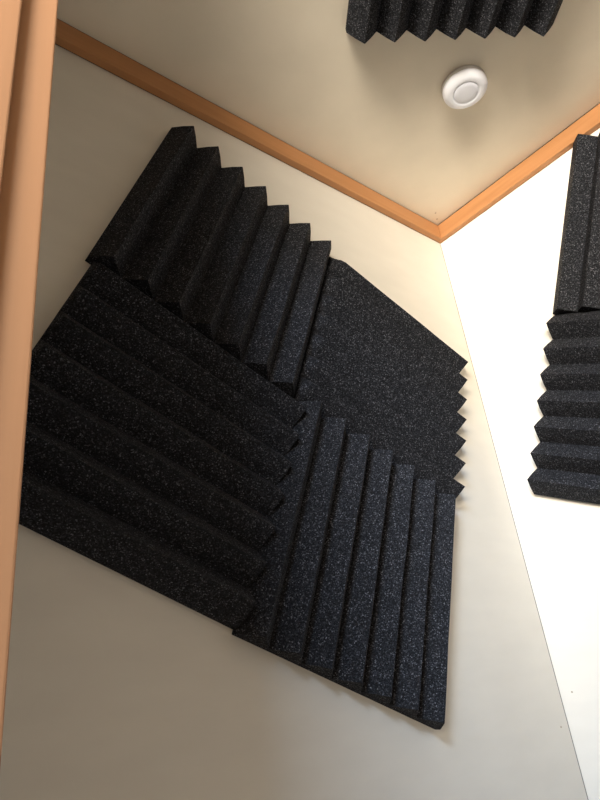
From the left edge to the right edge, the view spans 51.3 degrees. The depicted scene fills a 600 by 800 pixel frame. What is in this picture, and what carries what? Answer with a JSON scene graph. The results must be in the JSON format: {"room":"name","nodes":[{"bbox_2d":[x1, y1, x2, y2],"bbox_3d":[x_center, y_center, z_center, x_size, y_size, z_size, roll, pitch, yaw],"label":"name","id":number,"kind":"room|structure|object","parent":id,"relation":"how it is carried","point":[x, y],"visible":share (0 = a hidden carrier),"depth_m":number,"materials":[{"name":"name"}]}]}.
{"room":"studio","nodes":[
{"label":"studio","id":0,"kind":"room"},
{"bbox_2d":[0,44,587,799],"bbox_3d":[0.007,0.523,0.597,0.994,2.120,0.070,13,-32,-37],"label":"wall","id":1,"kind":"structure","parent":0,"point":[117,688],"depth_m":0.70,"materials":[{"name":"white paint"}]},
{"bbox_2d":[19,261,306,628],"bbox_3d":[-0.144,0.034,0.666,0.403,0.401,0.034,13,-32,-37],"label":"panel","id":2,"kind":"object","parent":1,"relation":"attached to","point":[154,455],"visible":0.96,"depth_m":0.64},
{"bbox_2d":[85,126,330,398],"bbox_3d":[-0.090,-0.198,0.850,0.394,0.397,0.034,13,-32,-37],"label":"panel","id":3,"kind":"object","parent":1,"relation":"attached to","point":[208,247],"visible":0.99,"depth_m":0.82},
{"bbox_2d":[55,18,440,243],"bbox_3d":[-0.056,-0.424,1.030,0.904,0.036,0.013,13,-32,-37],"label":"trim","id":4,"kind":"structure","parent":1,"relation":"attached to","point":[68,37],"depth_m":0.97,"materials":[{"name":"brown wood"}]},
{"bbox_2d":[232,401,455,729],"bbox_3d":[0.089,0.197,0.785,0.408,0.407,0.034,13,-32,-37],"label":"panel","id":5,"kind":"object","parent":1,"relation":"attached to","point":[353,589],"visible":0.97,"depth_m":0.76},
{"bbox_2d":[294,256,467,497],"bbox_3d":[0.145,-0.041,0.975,0.404,0.398,0.034,13,-32,-37],"label":"panel","id":6,"kind":"object","parent":1,"relation":"attached to","point":[369,362],"visible":0.97,"depth_m":0.95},
{"bbox_2d":[57,0,599,224],"bbox_3d":[0.332,-0.718,0.606,1.065,0.050,1.440,13,-32,-37],"label":"ceiling","id":7,"kind":"structure","parent":0,"point":[375,112],"depth_m":0.97,"materials":[{"name":"white paint"}]},
{"bbox_2d":[345,0,562,43],"bbox_3d":[0.224,-0.589,0.754,0.305,0.034,0.306,-5,-25,-5],"label":"panel","id":8,"kind":"object","parent":7,"relation":"attached to","point":[391,19],"visible":1,"depth_m":0.87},
{"bbox_2d":[441,65,487,108],"bbox_3d":[0.261,-0.493,0.990,0.070,0.021,0.070,13,-32,-37],"label":"air vent","id":9,"kind":"object","parent":7,"relation":"in","point":[466,85],"visible":1,"depth_m":0.98,"materials":[{"name":"grey plastic"}]},
{"bbox_2d":[441,128,599,799],"bbox_3d":[0.846,0.349,0.457,0.070,2.120,1.440,13,-32,-37],"label":"wall","id":10,"kind":"structure","parent":0,"point":[502,265],"depth_m":1.09,"materials":[{"name":"white paint"}]},
{"bbox_2d":[438,103,599,242],"bbox_3d":[0.690,-0.598,0.865,0.013,0.036,1.299,13,-32,-37],"label":"trim","id":11,"kind":"structure","parent":10,"relation":"attached to","point":[589,122],"depth_m":1.16,"materials":[{"name":"brown wood"}]},
{"bbox_2d":[527,310,599,504],"bbox_3d":[0.496,0.007,0.917,0.034,0.405,0.406,13,-32,-37],"label":"panel","id":12,"kind":"object","parent":10,"relation":"attached to","point":[566,458],"visible":1,"depth_m":0.99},
{"bbox_2d":[553,133,599,314],"bbox_3d":[0.539,-0.294,0.950,0.034,0.405,0.405,13,-32,-37],"label":"panel","id":13,"kind":"object","parent":10,"relation":"attached to","point":[577,289],"visible":1,"depth_m":1.04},
{"bbox_3d":[0.083,0.173,-0.141,0.091,2.120,1.300,13,-32,-37],"label":"wall","id":14,"kind":"structure","parent":0,"visible":0},
{"bbox_2d":[0,0,57,764],"bbox_3d":[0.148,0.140,-0.225,0.113,2.095,0.800,13,-32,-37],"label":"door frame","id":15,"kind":"structure","parent":14,"relation":"in","point":[27,27],"depth_m":0.23,"materials":[{"name":"brown wood"}]}
]}

